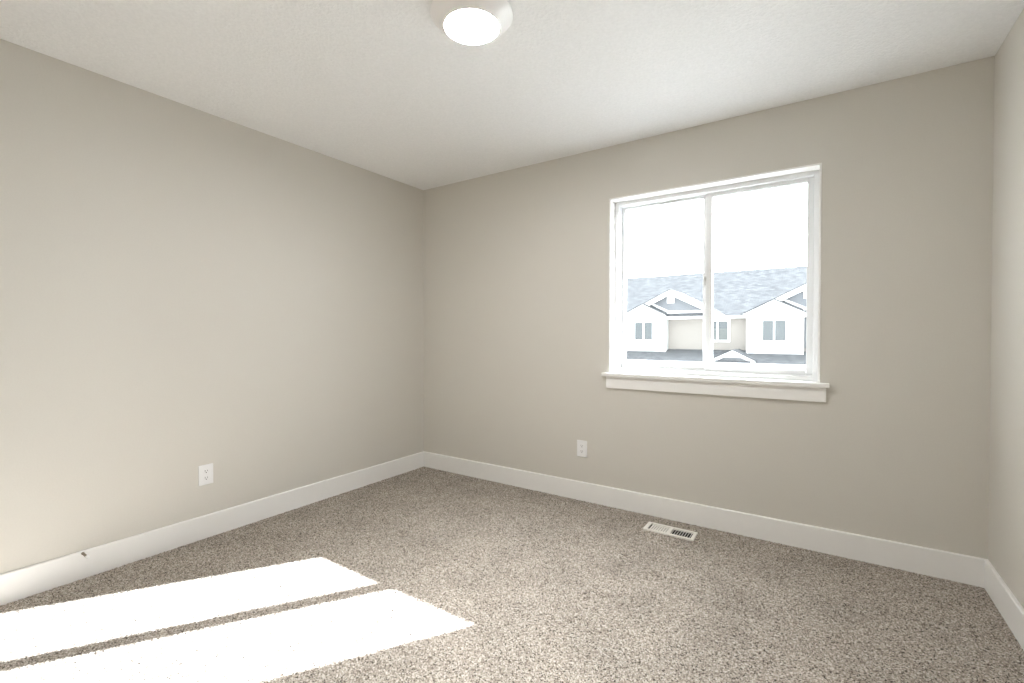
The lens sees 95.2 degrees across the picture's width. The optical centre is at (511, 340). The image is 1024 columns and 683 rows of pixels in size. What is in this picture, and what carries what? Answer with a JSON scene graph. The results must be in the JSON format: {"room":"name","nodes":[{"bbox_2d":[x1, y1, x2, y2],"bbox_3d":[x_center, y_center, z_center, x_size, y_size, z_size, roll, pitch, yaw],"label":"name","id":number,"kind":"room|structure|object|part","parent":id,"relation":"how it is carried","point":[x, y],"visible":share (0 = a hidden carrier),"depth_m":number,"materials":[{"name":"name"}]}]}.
{"room":"empty bedroom","nodes":[
{"label":"empty bedroom","id":0,"kind":"room"},
{"bbox_2d":[0,39,423,573],"bbox_3d":[-1.905,-0.081,2.643,0.190,2.452,4.130,1,1,34],"label":"wall","id":1,"kind":"structure","parent":0,"point":[184,288],"depth_m":2.56,"materials":[{"name":"beige paint"}]},
{"bbox_2d":[198,463,212,485],"bbox_3d":[-1.761,0.772,2.693,0.007,0.116,0.077,1,1,34],"label":"electrical outlet","id":2,"kind":"object","parent":1,"relation":"attached to","point":[205,472],"visible":1,"depth_m":2.69,"materials":[{"name":"white plastic"}]},
{"bbox_2d":[0,451,424,605],"bbox_3d":[-1.821,1.073,2.601,0.014,0.135,3.750,1,1,34],"label":"baseboard","id":3,"kind":"structure","parent":1,"relation":"attached to","point":[18,584],"depth_m":2.56,"materials":[{"name":"white paint"}]},
{"bbox_2d":[81,552,89,558],"bbox_3d":[-2.022,1.019,2.218,0.076,0.014,0.014,1,1,34],"label":"door stop","id":4,"kind":"object","parent":3,"relation":"attached to","point":[82,553],"visible":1,"depth_m":2.21,"materials":[{"name":"silver metal"}]},
{"bbox_2d":[0,466,1023,682],"bbox_3d":[-0.334,1.150,1.607,3.592,0.005,3.750,1,1,34],"label":"floor","id":5,"kind":"structure","parent":0,"point":[423,574],"depth_m":2.01,"materials":[{"name":"carpet"}]},
{"bbox_2d":[643,522,697,540],"bbox_3d":[0.938,1.205,2.779,0.289,0.156,0.124,1,1,34],"label":"floor register","id":6,"kind":"object","parent":5,"relation":"in","point":[671,531],"visible":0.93,"depth_m":2.78,"materials":[{"name":"white metal"}]},
{"bbox_2d":[0,0,1023,189],"bbox_3d":[-0.333,-1.392,1.574,3.972,0.200,4.130,1,1,34],"label":"ceiling","id":7,"kind":"structure","parent":0,"point":[375,86],"depth_m":2.17,"materials":[{"name":"paint"}]},
{"bbox_2d":[430,0,512,44],"bbox_3d":[-0.160,-1.267,1.863,0.328,0.058,0.328,1,1,34],"label":"ceiling light","id":8,"kind":"object","parent":7,"relation":"attached to","point":[468,22],"visible":1,"depth_m":1.82,"materials":[{"name":"white glass"}]},
{"bbox_2d":[445,9,497,43],"bbox_3d":[-0.160,-1.245,1.863,0.212,0.016,0.212,1,1,34],"label":"diffuser","id":9,"kind":"object","parent":8,"relation":"attached to","point":[464,26],"depth_m":1.84,"materials":[{"name":"white"}]},
{"bbox_2d":[423,56,994,558],"bbox_3d":[0.762,-0.087,3.228,3.592,2.452,0.190,1,1,34],"label":"wall","id":10,"kind":"structure","parent":0,"point":[516,261],"depth_m":2.59,"materials":[{"name":"beige paint"}]},
{"bbox_2d":[577,440,586,456],"bbox_3d":[0.493,0.763,3.300,0.077,0.116,0.007,1,1,34],"label":"electrical outlet","id":11,"kind":"object","parent":10,"relation":"attached to","point":[581,445],"visible":1,"depth_m":3.30,"materials":[{"name":"white plastic"}]},
{"bbox_2d":[424,452,984,587],"bbox_3d":[0.705,1.066,3.158,3.564,0.135,0.014,1,1,34],"label":"baseboard","id":12,"kind":"structure","parent":10,"relation":"attached to","point":[966,569],"depth_m":2.71,"materials":[{"name":"white paint"}]},
{"bbox_2d":[601,163,828,401],"bbox_3d":[1.205,-0.341,2.914,1.300,1.331,0.245,1,1,34],"label":"window","id":13,"kind":"structure","parent":10,"relation":"in","point":[768,383],"depth_m":2.89,"materials":[{"name":"white paint"}]},
{"bbox_3d":[1.024,-0.366,3.126,0.592,1.115,0.027,1,1,34],"label":"sash","id":14,"kind":"part","parent":13,"relation":"part of","materials":[{"name":"glass"}]},
{"bbox_3d":[1.462,-0.361,2.796,0.570,1.115,0.026,1,1,34],"label":"sash","id":15,"kind":"part","parent":13,"relation":"part of","materials":[{"name":"glass"}]},
{"bbox_2d":[988,9,1023,607],"bbox_3d":[1.238,-0.052,0.539,0.190,2.452,4.130,1,1,34],"label":"wall","id":16,"kind":"structure","parent":0,"point":[1006,448],"depth_m":1.96,"materials":[{"name":"beige paint"}]},
{"bbox_2d":[984,559,1023,650],"bbox_3d":[1.153,1.099,0.611,0.014,0.135,3.750,1,1,34],"label":"baseboard","id":17,"kind":"structure","parent":16,"relation":"attached to","point":[1011,610],"depth_m":1.92,"materials":[{"name":"white paint"}]},
{"label":"outside","id":18,"kind":"structure","parent":0,"visible":0},
{"bbox_3d":[32.865,3.520,54.478,160.000,0.300,119.000,1,1,34],"label":"ground","id":19,"kind":"structure","parent":18,"visible":0},
{"bbox_2d":[626,266,806,369],"bbox_3d":[16.624,-0.670,32.130,35.000,8.652,15.320,1,1,34],"label":"townhouse","id":20,"kind":"structure","parent":19,"relation":"on","point":[759,315],"depth_m":29.41,"materials":[{"name":"beige"}]},
{"bbox_3d":[8.387,-0.616,30.894,0.525,1.130,0.006,1,1,34],"label":"pane","id":21,"kind":"part","parent":20,"relation":"part of","materials":[{"name":"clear glass"}]},
{"bbox_3d":[8.898,-0.611,30.552,0.525,1.130,0.006,1,1,34],"label":"pane","id":22,"kind":"part","parent":20,"relation":"part of","materials":[{"name":"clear glass"}]},
{"bbox_3d":[10.786,-2.146,29.797,4.170,0.820,0.060,1,1,34],"label":"gable trim","id":23,"kind":"part","parent":20,"relation":"part of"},
{"bbox_2d":[713,328,727,339],"bbox_3d":[12.664,-0.386,28.823,1.160,0.707,0.002,1,1,34],"label":"window","id":24,"kind":"structure","parent":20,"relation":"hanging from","point":[718,333],"depth_m":28.73,"materials":[{"name":"grey glass"}]},
{"bbox_3d":[12.926,-0.600,28.650,0.535,1.140,0.006,1,1,34],"label":"pane","id":25,"kind":"part","parent":20,"relation":"part of","materials":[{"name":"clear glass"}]},
{"bbox_3d":[14.620,-0.560,26.723,0.525,1.130,0.006,1,1,34],"label":"pane","id":26,"kind":"part","parent":20,"relation":"part of","materials":[{"name":"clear glass"}]},
{"bbox_3d":[15.131,-0.555,26.381,0.525,1.130,0.006,1,1,34],"label":"pane","id":27,"kind":"part","parent":20,"relation":"part of","materials":[{"name":"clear glass"}]},
{"bbox_3d":[17.019,-2.090,25.625,4.170,0.820,0.060,1,1,34],"label":"gable trim","id":28,"kind":"part","parent":20,"relation":"part of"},
{"bbox_3d":[17.501,-0.409,25.577,2.550,1.700,0.040,1,1,34],"label":"panel","id":29,"kind":"part","parent":20,"relation":"part of","materials":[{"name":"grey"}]}
]}

